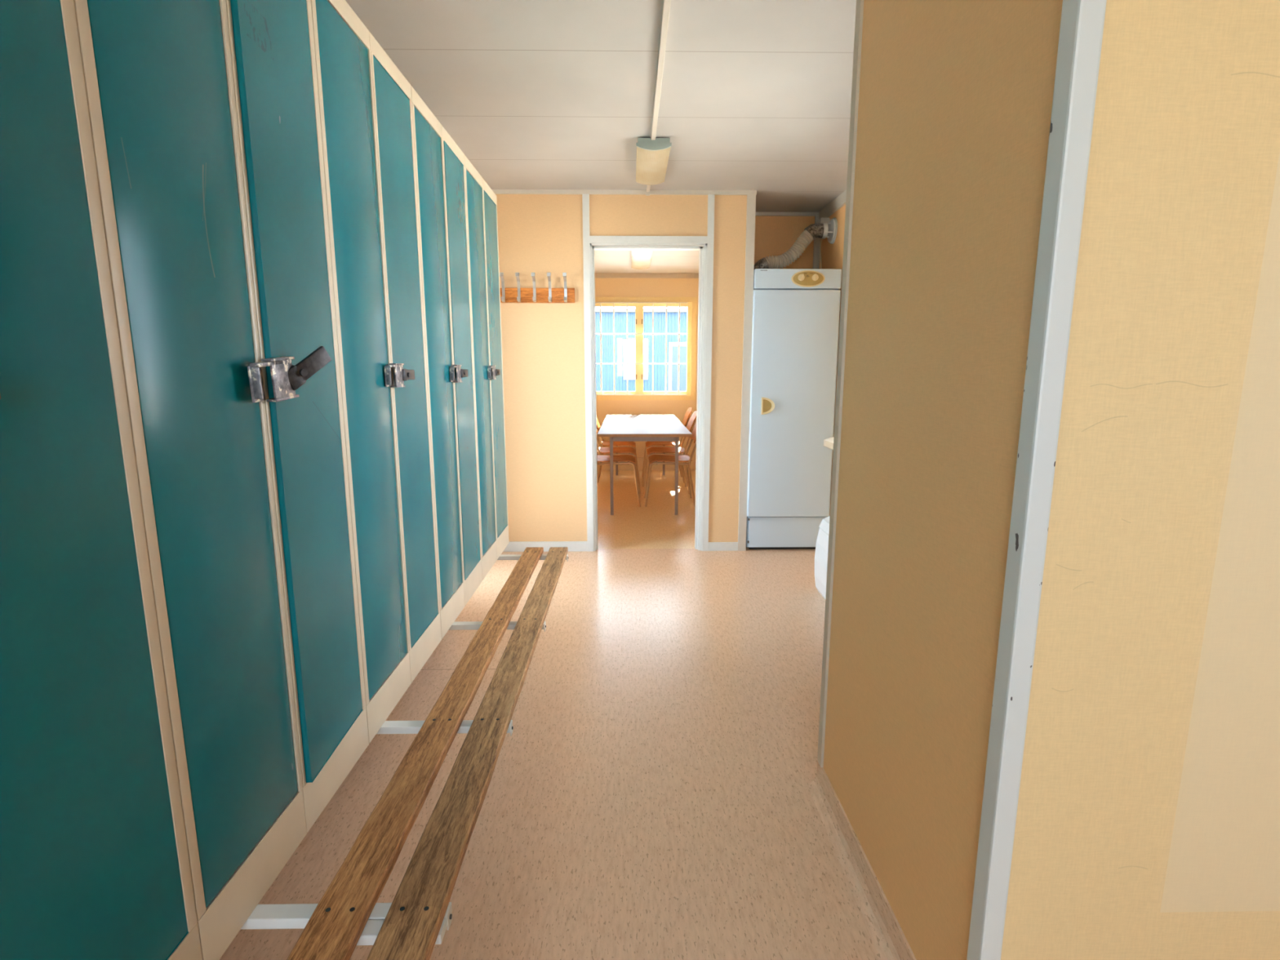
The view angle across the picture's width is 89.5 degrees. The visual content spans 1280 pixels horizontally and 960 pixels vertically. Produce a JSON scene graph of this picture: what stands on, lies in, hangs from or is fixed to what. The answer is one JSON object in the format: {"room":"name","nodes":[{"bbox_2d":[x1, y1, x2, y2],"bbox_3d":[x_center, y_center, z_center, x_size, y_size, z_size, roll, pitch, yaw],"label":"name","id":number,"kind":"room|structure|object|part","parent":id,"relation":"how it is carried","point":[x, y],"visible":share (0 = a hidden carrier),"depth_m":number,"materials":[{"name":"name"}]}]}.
{"room":"changing room","nodes":[
{"label":"changing room","id":0,"kind":"room"},
{"bbox_2d":[219,470,880,959],"bbox_3d":[0.519,0.813,3.168,3.870,0.120,10.550,0,10,-1],"label":"floor","id":1,"kind":"structure","parent":0,"point":[648,797],"depth_m":2.06,"materials":[{"name":"beige laminate"}]},
{"bbox_2d":[240,546,568,959],"bbox_3d":[-0.776,0.831,1.557,0.892,0.393,3.510,0,10,-1],"label":"bench","id":2,"kind":"object","parent":1,"relation":"on","point":[348,915],"visible":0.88,"depth_m":1.31,"materials":[{"name":"brown wood"}]},
{"bbox_2d":[0,0,202,959],"bbox_3d":[-0.899,-0.046,0.520,0.549,1.738,0.620,0,10,-1],"label":"locker","id":3,"kind":"object","parent":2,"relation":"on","point":[95,862],"visible":1,"depth_m":0.74,"materials":[{"name":"teal metal"}]},
{"bbox_2d":[73,0,368,959],"bbox_3d":[-0.885,-0.152,1.133,0.594,1.738,0.620,0,10,-1],"label":"locker","id":4,"kind":"object","parent":2,"relation":"on","point":[204,115],"visible":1,"depth_m":1.05,"materials":[{"name":"teal metal"}]},
{"bbox_3d":[-0.669,-0.154,0.982,0.015,1.587,0.275,0,10,-1],"label":"door","id":5,"kind":"part","parent":4,"relation":"part of","materials":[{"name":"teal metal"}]},
{"bbox_3d":[-0.667,-0.205,1.282,0.018,1.590,0.278,-1,10,-4],"label":"door","id":6,"kind":"part","parent":4,"relation":"part of","materials":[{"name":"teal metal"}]},
{"bbox_3d":[-0.616,-0.209,1.196,0.018,0.037,0.099,7,45,26],"label":"latch lever","id":7,"kind":"part","parent":4,"relation":"part of","materials":[{"name":"metal"}]},
{"bbox_2d":[311,0,441,743],"bbox_3d":[-0.918,-0.258,1.746,0.549,1.738,0.620,0,10,-1],"label":"locker","id":8,"kind":"object","parent":2,"relation":"on","point":[365,100],"visible":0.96,"depth_m":1.67,"materials":[{"name":"teal metal"}]},
{"bbox_3d":[-0.678,-0.259,1.595,0.015,1.587,0.275,0,10,-1],"label":"door","id":9,"kind":"part","parent":8,"relation":"part of","materials":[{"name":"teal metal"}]},
{"bbox_3d":[-0.682,-0.311,1.895,0.018,1.590,0.278,0,10,-1],"label":"door","id":10,"kind":"part","parent":8,"relation":"part of","materials":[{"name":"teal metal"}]},
{"bbox_3d":[-0.653,-0.297,1.819,0.016,0.032,0.086,0,10,-1],"label":"latch lever","id":11,"kind":"part","parent":8,"relation":"part of","materials":[{"name":"metal"}]},
{"bbox_2d":[410,85,482,639],"bbox_3d":[-0.927,-0.363,2.359,0.549,1.738,0.620,0,10,-1],"label":"locker","id":12,"kind":"object","parent":2,"relation":"on","point":[440,172],"visible":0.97,"depth_m":2.29,"materials":[{"name":"teal metal"}]},
{"bbox_3d":[-0.688,-0.365,2.208,0.015,1.587,0.275,0,10,-1],"label":"door","id":13,"kind":"part","parent":12,"relation":"part of","materials":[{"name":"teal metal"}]},
{"bbox_3d":[-0.690,-0.417,2.507,0.018,1.590,0.278,0,10,-2],"label":"door","id":14,"kind":"part","parent":12,"relation":"part of","materials":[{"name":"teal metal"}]},
{"bbox_3d":[-0.662,-0.402,2.432,0.016,0.032,0.086,0,10,-1],"label":"latch lever","id":15,"kind":"part","parent":12,"relation":"part of","materials":[{"name":"metal"}]},
{"bbox_3d":[-0.327,0.750,1.107,0.003,0.029,0.022,0,10,-1],"label":"plate","id":16,"kind":"part","parent":2,"relation":"part of","materials":[{"name":"white metal"}]},
{"bbox_2d":[464,155,508,580],"bbox_3d":[-0.937,-0.469,2.972,0.549,1.738,0.620,0,10,-1],"label":"locker","id":17,"kind":"object","parent":2,"relation":"on","point":[481,200],"visible":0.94,"depth_m":2.91,"materials":[{"name":"teal metal"}]},
{"bbox_3d":[-0.697,-0.471,2.821,0.015,1.587,0.275,0,10,-1],"label":"door","id":18,"kind":"part","parent":17,"relation":"part of","materials":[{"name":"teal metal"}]},
{"bbox_3d":[-0.701,-0.523,3.120,0.018,1.590,0.278,0,10,-1],"label":"door","id":19,"kind":"part","parent":17,"relation":"part of","materials":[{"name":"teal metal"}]},
{"bbox_3d":[-0.672,-0.508,3.045,0.016,0.032,0.086,0,10,-1],"label":"latch lever","id":20,"kind":"part","parent":17,"relation":"part of","materials":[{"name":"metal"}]},
{"bbox_3d":[-0.336,0.650,1.688,0.003,0.029,0.022,0,10,-1],"label":"plate","id":21,"kind":"part","parent":2,"relation":"part of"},
{"bbox_2d":[596,417,639,483],"bbox_3d":[-0.297,-0.412,7.455,0.582,0.841,0.431,0,10,-1],"label":"chair","id":22,"kind":"object","parent":1,"relation":"on","point":[621,444],"visible":0.59,"depth_m":7.33,"materials":[{"name":"brown wood"}]},
{"bbox_3d":[-0.524,-0.708,7.400,0.127,0.239,0.400,0,10,-1],"label":"backrest","id":23,"kind":"part","parent":22,"relation":"part of","materials":[{"name":"orange wood"}]},
{"bbox_3d":[-0.491,-0.360,7.258,0.165,0.805,0.029,1,10,5],"label":"frame","id":24,"kind":"part","parent":22,"relation":"part of","materials":[{"name":"brown wood"}]},
{"bbox_3d":[-0.497,-0.428,7.652,0.166,0.806,0.028,-1,10,-7],"label":"frame","id":25,"kind":"part","parent":22,"relation":"part of","materials":[{"name":"brown wood"}]},
{"bbox_3d":[-0.250,-0.418,7.455,0.398,0.039,0.401,0,10,-1],"label":"seat","id":26,"kind":"part","parent":22,"relation":"part of","materials":[{"name":"orange wood"}]},
{"bbox_3d":[-0.208,-0.174,7.289,0.411,0.428,0.021,0,10,-1],"label":"leg frame","id":27,"kind":"part","parent":22,"relation":"part of","materials":[{"name":"brown wood"}]},
{"bbox_2d":[596,451,640,506],"bbox_3d":[-0.287,-0.194,6.194,0.582,0.841,0.431,0,10,-1],"label":"chair","id":28,"kind":"object","parent":1,"relation":"on","point":[617,459],"visible":0.48,"depth_m":6.05,"materials":[{"name":"brown wood"}]},
{"bbox_3d":[-0.240,-0.200,6.193,0.398,0.039,0.401,0,10,-1],"label":"seat","id":29,"kind":"part","parent":28,"relation":"part of","materials":[{"name":"orange wood"}]},
{"bbox_2d":[596,430,640,493],"bbox_3d":[-0.289,-0.303,6.824,0.582,0.841,0.431,0,10,-1],"label":"chair","id":30,"kind":"object","parent":1,"relation":"on","point":[621,451],"visible":0.56,"depth_m":6.70,"materials":[{"name":"brown wood"}]},
{"bbox_3d":[-0.483,-0.251,6.627,0.165,0.805,0.029,1,10,5],"label":"frame","id":31,"kind":"part","parent":30,"relation":"part of","materials":[{"name":"brown wood"}]},
{"bbox_3d":[-0.489,-0.319,7.018,0.164,0.806,0.037,0,10,-1],"label":"frame","id":32,"kind":"part","parent":30,"relation":"part of","materials":[{"name":"brown wood"}]},
{"bbox_3d":[-0.242,-0.309,6.824,0.398,0.039,0.401,0,10,-1],"label":"seat","id":33,"kind":"part","parent":30,"relation":"part of","materials":[{"name":"orange wood"}]},
{"bbox_3d":[-0.200,-0.066,6.659,0.411,0.428,0.021,0,10,-1],"label":"leg frame","id":34,"kind":"part","parent":30,"relation":"part of","materials":[{"name":"brown wood"}]},
{"bbox_2d":[597,414,692,515],"bbox_3d":[0.023,-0.233,6.734,0.810,0.730,2.350,0,10,-1],"label":"dining table","id":35,"kind":"object","parent":1,"relation":"on","point":[620,428],"visible":0.98,"depth_m":5.74,"materials":[{"name":"laminate"}]},
{"bbox_3d":[-0.248,-0.037,5.673,0.028,0.704,0.028,0,10,-1],"label":"leg","id":36,"kind":"part","parent":35,"relation":"part of","materials":[{"name":"beige metal"}]},
{"bbox_3d":[-0.281,-0.404,7.801,0.028,0.704,0.028,0,10,-1],"label":"leg","id":37,"kind":"part","parent":35,"relation":"part of","materials":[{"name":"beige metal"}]},
{"bbox_3d":[0.289,-0.406,7.810,0.028,0.704,0.028,0,10,-1],"label":"leg","id":38,"kind":"part","parent":35,"relation":"part of","materials":[{"name":"beige metal"}]},
{"bbox_3d":[0.322,-0.038,5.682,0.028,0.704,0.028,0,10,-1],"label":"leg","id":39,"kind":"part","parent":35,"relation":"part of","materials":[{"name":"beige metal"}]},
{"bbox_2d":[641,407,693,483],"bbox_3d":[0.312,-0.413,7.464,0.582,0.841,0.431,0,10,-1],"label":"chair","id":40,"kind":"object","parent":1,"relation":"on","point":[688,414],"visible":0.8,"depth_m":7.39,"materials":[{"name":"brown wood"}]},
{"bbox_3d":[0.224,-0.245,7.700,0.411,0.428,0.021,0,10,-1],"label":"leg frame","id":41,"kind":"part","parent":40,"relation":"part of","materials":[{"name":"brown wood"}]},
{"bbox_3d":[0.230,-0.175,7.296,0.411,0.428,0.021,0,10,-1],"label":"leg frame","id":42,"kind":"part","parent":40,"relation":"part of","materials":[{"name":"brown wood"}]},
{"bbox_3d":[0.265,-0.419,7.462,0.398,0.039,0.401,0,10,-1],"label":"seat","id":43,"kind":"part","parent":40,"relation":"part of","materials":[{"name":"orange wood"}]},
{"bbox_3d":[0.506,-0.431,7.667,0.165,0.805,0.029,1,10,5],"label":"frame","id":44,"kind":"part","parent":40,"relation":"part of","materials":[{"name":"brown wood"}]},
{"bbox_3d":[0.512,-0.363,7.276,0.164,0.806,0.037,0,10,-1],"label":"frame","id":45,"kind":"part","parent":40,"relation":"part of","materials":[{"name":"brown wood"}]},
{"bbox_3d":[0.540,-0.711,7.416,0.127,0.239,0.400,0,10,-1],"label":"backrest","id":46,"kind":"part","parent":40,"relation":"part of","materials":[{"name":"orange wood"}]},
{"bbox_2d":[642,411,696,493],"bbox_3d":[0.320,-0.303,6.824,0.582,0.841,0.431,0,10,-1],"label":"chair","id":47,"kind":"object","parent":1,"relation":"on","point":[651,451],"visible":0.84,"depth_m":6.80,"materials":[{"name":"brown wood"}]},
{"bbox_3d":[0.232,-0.135,7.059,0.411,0.428,0.021,0,10,-1],"label":"leg frame","id":48,"kind":"part","parent":47,"relation":"part of","materials":[{"name":"brown wood"}]},
{"bbox_3d":[0.238,-0.065,6.655,0.411,0.428,0.021,0,10,-1],"label":"leg frame","id":49,"kind":"part","parent":47,"relation":"part of","materials":[{"name":"brown wood"}]},
{"bbox_3d":[0.273,-0.309,6.822,0.398,0.039,0.401,0,10,-1],"label":"seat","id":50,"kind":"part","parent":47,"relation":"part of","materials":[{"name":"orange wood"}]},
{"bbox_3d":[0.514,-0.320,7.027,0.165,0.805,0.029,1,10,5],"label":"frame","id":51,"kind":"part","parent":47,"relation":"part of","materials":[{"name":"brown wood"}]},
{"bbox_3d":[0.520,-0.252,6.632,0.166,0.806,0.028,-1,10,-7],"label":"frame","id":52,"kind":"part","parent":47,"relation":"part of","materials":[{"name":"brown wood"}]},
{"bbox_3d":[0.548,-0.600,6.776,0.127,0.239,0.400,0,10,-1],"label":"backrest","id":53,"kind":"part","parent":47,"relation":"part of","materials":[{"name":"orange wood"}]},
{"bbox_2d":[643,422,696,506],"bbox_3d":[0.330,-0.196,6.203,0.582,0.841,0.431,0,10,-1],"label":"chair","id":54,"kind":"object","parent":1,"relation":"on","point":[686,458],"visible":0.73,"depth_m":6.09,"materials":[{"name":"brown wood"}]},
{"bbox_3d":[0.241,-0.028,6.439,0.411,0.428,0.021,0,10,-1],"label":"leg frame","id":55,"kind":"part","parent":54,"relation":"part of","materials":[{"name":"brown wood"}]},
{"bbox_3d":[0.247,0.042,6.035,0.411,0.428,0.021,0,10,-1],"label":"leg frame","id":56,"kind":"part","parent":54,"relation":"part of","materials":[{"name":"brown wood"}]},
{"bbox_3d":[0.283,-0.202,6.201,0.398,0.039,0.401,0,10,-1],"label":"seat","id":57,"kind":"part","parent":54,"relation":"part of","materials":[{"name":"orange wood"}]},
{"bbox_3d":[0.524,-0.213,6.406,0.165,0.805,0.029,1,10,5],"label":"frame","id":58,"kind":"part","parent":54,"relation":"part of","materials":[{"name":"brown wood"}]},
{"bbox_3d":[0.530,-0.145,6.011,0.166,0.806,0.028,-1,10,-7],"label":"frame","id":59,"kind":"part","parent":54,"relation":"part of","materials":[{"name":"brown wood"}]},
{"bbox_3d":[0.557,-0.493,6.155,0.127,0.239,0.400,0,10,-1],"label":"backrest","id":60,"kind":"part","parent":54,"relation":"part of","materials":[{"name":"orange wood"}]},
{"bbox_2d":[746,268,841,549],"bbox_3d":[1.040,-0.489,4.688,0.580,1.930,0.607,0,10,-1],"label":"tall cabinet","id":61,"kind":"object","parent":1,"relation":"on","point":[795,328],"visible":0.94,"depth_m":4.40,"materials":[{"name":"white metal"}]},
{"bbox_3d":[0.872,-0.504,4.394,0.088,0.116,0.018,0,10,-1],"label":"handle","id":62,"kind":"part","parent":61,"relation":"part of","materials":[{"name":"beige plastic"}]},
{"bbox_3d":[1.042,0.447,4.881,0.516,0.020,0.485,0,10,-1],"label":"foot rail","id":63,"kind":"part","parent":61,"relation":"part of","materials":[{"name":"black rubber"}]},
{"bbox_3d":[1.046,0.370,4.592,0.552,0.220,0.018,0,10,-1],"label":"plinth panel","id":64,"kind":"part","parent":61,"relation":"part of","materials":[{"name":"white metal"}]},
{"bbox_2d":[754,217,837,269],"bbox_3d":[1.064,-1.631,4.505,0.568,0.378,0.170,0,10,-1],"label":"hose","id":65,"kind":"object","parent":61,"relation":"on","point":[821,230],"visible":0.95,"depth_m":4.48,"materials":[{"name":"silver metal"}]},
{"bbox_3d":[1.046,-1.335,4.286,0.576,0.127,0.042,0,10,-1],"label":"control panel","id":66,"kind":"part","parent":61,"relation":"part of","materials":[{"name":"white metal"}]},
{"bbox_3d":[1.063,-1.333,4.246,0.042,0.042,0.022,0,10,-1],"label":"knob","id":67,"kind":"part","parent":61,"relation":"part of","materials":[{"name":"beige plastic"}]},
{"bbox_3d":[1.111,-1.330,4.260,0.200,0.090,0.005,0,10,-1],"label":"oval plate","id":68,"kind":"part","parent":61,"relation":"part of","materials":[{"name":"plastic"}]},
{"bbox_3d":[1.155,-1.334,4.247,0.042,0.042,0.022,0,10,-1],"label":"knob","id":69,"kind":"part","parent":61,"relation":"part of","materials":[{"name":"beige plastic"}]},
{"bbox_2d":[814,515,830,599],"bbox_3d":[1.181,0.464,3.491,0.336,0.458,0.495,0,10,-1],"label":"waste bin","id":70,"kind":"object","parent":1,"relation":"on","point":[822,541],"visible":0.21,"depth_m":3.62,"materials":[{"name":"white plastic"}]},
{"bbox_3d":[1.190,0.275,3.458,0.318,0.073,0.495,0,10,-1],"label":"lid","id":71,"kind":"part","parent":70,"relation":"part of","materials":[{"name":"white plastic"}]},
{"bbox_2d":[345,0,856,273],"bbox_3d":[0.518,-1.711,2.859,3.870,0.120,10.800,0,10,-1],"label":"ceiling","id":72,"kind":"structure","parent":0,"point":[756,95],"depth_m":2.67,"materials":[{"name":"white paint"}]},
{"bbox_2d":[631,250,653,269],"bbox_3d":[0.016,-2.248,6.519,0.210,0.059,1.290,0,10,-1],"label":"ceiling lamp","id":73,"kind":"object","parent":72,"relation":"attached to","point":[641,260],"visible":0.58,"depth_m":6.52,"materials":[{"name":"white glass"}]},
{"bbox_2d":[635,137,671,185],"bbox_3d":[0.065,-1.734,3.538,0.177,0.059,0.640,0,10,-1],"label":"ceiling lamp","id":74,"kind":"object","parent":72,"relation":"attached to","point":[652,156],"visible":0.99,"depth_m":3.41,"materials":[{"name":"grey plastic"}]},
{"bbox_2d":[645,0,671,195],"bbox_3d":[0.096,-1.356,1.257,0.027,0.035,5.936,0,10,-1],"label":"duct","id":75,"kind":"object","parent":72,"relation":"attached to","point":[666,4],"visible":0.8,"depth_m":2.43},
{"bbox_2d":[495,194,746,542],"bbox_3d":[-0.309,-0.695,4.437,2.060,2.420,0.090,0,10,-1],"label":"wall","id":76,"kind":"structure","parent":0,"point":[543,344],"depth_m":4.36,"materials":[{"name":"yellow paint"}]},
{"bbox_2d":[499,272,574,302],"bbox_3d":[-0.703,-1.265,4.248,0.539,0.185,0.076,0,10,-1],"label":"coat rack","id":77,"kind":"object","parent":76,"relation":"attached to","point":[518,295],"visible":0.92,"depth_m":4.27,"materials":[{"name":"orange wood"}]},
{"bbox_2d":[502,541,587,551],"bbox_3d":[-0.856,0.472,4.578,0.964,0.072,0.012,0,10,-1],"label":"baseboard","id":78,"kind":"structure","parent":76,"relation":"attached to","point":[513,546],"depth_m":4.57,"materials":[{"name":"white paint"}]},
{"bbox_2d":[582,194,593,551],"bbox_3d":[-0.352,-0.673,4.389,0.044,2.395,0.012,0,10,-1],"label":"trim","id":79,"kind":"structure","parent":76,"relation":"attached to","point":[585,197],"depth_m":4.37,"materials":[{"name":"white paint"}]},
{"bbox_2d":[491,189,756,195],"bbox_3d":[-0.290,-1.866,4.182,2.096,0.025,0.016,0,10,-1],"label":"trim","id":80,"kind":"structure","parent":76,"relation":"attached to","point":[495,191],"depth_m":4.18,"materials":[{"name":"white wood"}]},
{"bbox_2d":[589,235,707,551],"bbox_3d":[0.056,-0.556,4.466,0.773,2.137,0.112,0,10,-1],"label":"door frame","id":81,"kind":"structure","parent":76,"relation":"in","point":[699,243],"depth_m":4.36,"materials":[{"name":"white paint"}]},
{"bbox_2d":[702,194,714,551],"bbox_3d":[0.464,-0.675,4.401,0.042,2.395,0.012,0,10,-1],"label":"trim","id":82,"kind":"structure","parent":76,"relation":"attached to","point":[710,235],"depth_m":4.38,"materials":[{"name":"white paint"}]},
{"bbox_2d":[707,542,737,551],"bbox_3d":[0.592,0.474,4.601,0.213,0.062,0.012,0,10,-1],"label":"baseboard","id":83,"kind":"structure","parent":76,"relation":"attached to","point":[713,546],"depth_m":4.59,"materials":[{"name":"white paint"}]},
{"bbox_2d":[737,194,755,551],"bbox_3d":[0.726,-0.678,4.414,0.056,2.395,0.034,0,10,-1],"label":"trim","id":84,"kind":"structure","parent":76,"relation":"attached to","point":[751,198],"depth_m":4.38,"materials":[{"name":"white wood"}]},
{"bbox_2d":[595,278,698,465],"bbox_3d":[-0.210,-1.325,8.090,2.370,2.420,0.100,0,10,-1],"label":"wall","id":85,"kind":"structure","parent":0,"point":[604,287],"depth_m":7.89,"materials":[{"name":"paint"}]},
{"bbox_2d":[603,436,673,457],"bbox_3d":[-0.024,-0.497,8.145,0.900,0.430,0.080,0,10,-1],"label":"radiator","id":86,"kind":"object","parent":85,"relation":"attached to","point":[640,446],"visible":0.13,"depth_m":8.12,"materials":[{"name":"metal"}]},
{"bbox_2d":[595,297,697,399],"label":"window","id":87,"kind":"structure","parent":85,"relation":"in","point":[691,306],"depth_m":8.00,"materials":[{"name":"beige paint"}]},
{"bbox_3d":[-0.331,-1.622,8.017,0.647,1.130,0.040,0,10,-1],"label":"sash","id":88,"kind":"part","parent":87,"relation":"part of","materials":[{"name":"beige paint"}]},
{"bbox_2d":[595,302,688,395],"bbox_3d":[-0.054,-1.612,7.958,1.280,1.128,0.032,0,10,-1],"label":"window grille","id":89,"kind":"object","parent":87,"relation":"attached to","point":[600,303],"visible":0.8,"depth_m":7.93,"materials":[{"name":"white paint"}]},
{"bbox_3d":[-0.054,-2.162,7.867,1.280,0.015,0.024,0,10,-1],"label":"rail","id":90,"kind":"part","parent":89,"relation":"part of","materials":[{"name":"white paint"}]},
{"bbox_3d":[-0.054,-1.064,8.057,1.280,0.013,0.024,0,10,-1],"label":"rail","id":91,"kind":"part","parent":89,"relation":"part of","materials":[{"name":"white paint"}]},
{"bbox_3d":[0.314,-1.623,8.027,0.643,1.130,0.040,0,10,-1],"label":"sash","id":92,"kind":"part","parent":87,"relation":"part of","materials":[{"name":"beige paint"}]},
{"bbox_2d":[595,273,698,278],"bbox_3d":[-0.259,-2.480,7.829,2.270,0.055,0.020,0,10,-1],"label":"trim","id":93,"kind":"structure","parent":85,"relation":"attached to","point":[597,275],"depth_m":7.83,"materials":[{"name":"beige wood"}]},
{"bbox_2d":[601,464,695,470],"bbox_3d":[-0.259,-0.157,8.234,2.270,0.070,0.012,0,10,-1],"label":"baseboard","id":94,"kind":"structure","parent":85,"relation":"attached to","point":[622,467],"depth_m":8.23,"materials":[{"name":"plastic"}]},
{"bbox_2d":[754,216,814,268],"bbox_3d":[1.040,-0.795,5.019,0.605,2.420,0.070,0,10,-1],"label":"wall","id":95,"kind":"structure","parent":0,"point":[774,235],"depth_m":4.81,"materials":[{"name":"paint"}]},
{"bbox_2d":[755,212,818,216],"bbox_3d":[1.041,-1.968,4.774,0.605,0.025,0.015,0,10,-1],"label":"trim","id":96,"kind":"structure","parent":95,"relation":"attached to","point":[757,214],"depth_m":4.77,"materials":[{"name":"white wood"}]},
{"bbox_2d":[813,215,820,268],"bbox_3d":[1.321,-0.776,4.984,0.045,2.395,0.015,0,10,-1],"label":"trim","id":97,"kind":"structure","parent":95,"relation":"attached to","point":[817,240],"depth_m":4.82,"materials":[{"name":"grey metal"}]},
{"bbox_2d":[819,204,845,515],"bbox_3d":[1.423,-0.453,3.034,0.100,2.420,4.110,0,10,-1],"label":"wall","id":98,"kind":"structure","parent":0,"point":[832,255],"depth_m":4.44,"materials":[{"name":"paint"}]},
{"bbox_2d":[817,217,830,226],"bbox_3d":[1.313,-1.828,4.612,0.065,0.075,0.070,0,10,-1],"label":"junction box","id":99,"kind":"object","parent":98,"relation":"attached to","point":[821,220],"visible":0.44,"depth_m":4.58,"materials":[{"name":"white paint"}]},
{"bbox_2d":[819,239,822,268],"bbox_3d":[1.314,-1.634,4.671,0.030,0.329,0.007,0,10,-1],"label":"cable","id":100,"kind":"object","parent":99,"relation":"hanging from","point":[821,239],"visible":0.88,"depth_m":4.67,"materials":[{"name":"beige plastic"}]},
{"bbox_2d":[823,436,834,449],"bbox_3d":[1.185,0.015,2.842,0.385,0.245,1.560,0,10,-1],"label":"wall shelf","id":101,"kind":"object","parent":98,"relation":"attached to","point":[828,442],"visible":0.07,"depth_m":3.39,"materials":[{"name":"white plastic"}]},
{"bbox_2d":[818,189,846,218],"bbox_3d":[1.364,-1.602,2.800,0.020,0.075,4.040,0,10,-1],"label":"trim","id":102,"kind":"structure","parent":98,"relation":"attached to","point":[839,202],"depth_m":4.42,"materials":[{"name":"white wood"}]},
{"bbox_2d":[823,0,1062,959],"bbox_3d":[0.598,-0.167,1.381,0.062,2.420,0.870,0,10,-1],"label":"wall partition","id":103,"kind":"structure","parent":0,"point":[956,96],"depth_m":1.25,"materials":[{"name":"paint"}]},
{"bbox_2d":[817,0,863,767],"bbox_3d":[0.590,-0.278,1.793,0.075,2.342,0.036,0,10,-1],"label":"trim","id":104,"kind":"structure","parent":103,"relation":"attached to","point":[860,3],"depth_m":1.78,"materials":[{"name":"wood"}]},
{"bbox_2d":[805,760,916,959],"bbox_3d":[0.578,0.986,1.587,0.102,0.078,0.884,0,10,-1],"label":"baseboard","id":105,"kind":"structure","parent":103,"relation":"attached to","point":[891,943],"depth_m":1.62,"materials":[{"name":"beige wood"}]},
{"bbox_2d":[966,0,1106,959],"bbox_3d":[0.578,-0.090,0.932,0.035,2.420,0.040,0,10,-1],"label":"trim","id":106,"kind":"structure","parent":103,"relation":"attached to","point":[1082,21],"depth_m":0.93,"materials":[{"name":"white paint"}]},
{"bbox_2d":[1000,0,1279,959],"bbox_3d":[1.485,-0.098,0.978,1.800,2.420,0.065,0,10,-1],"label":"wall","id":107,"kind":"structure","parent":0,"point":[1148,821],"depth_m":0.96,"materials":[{"name":"yellow paint"}]}
]}

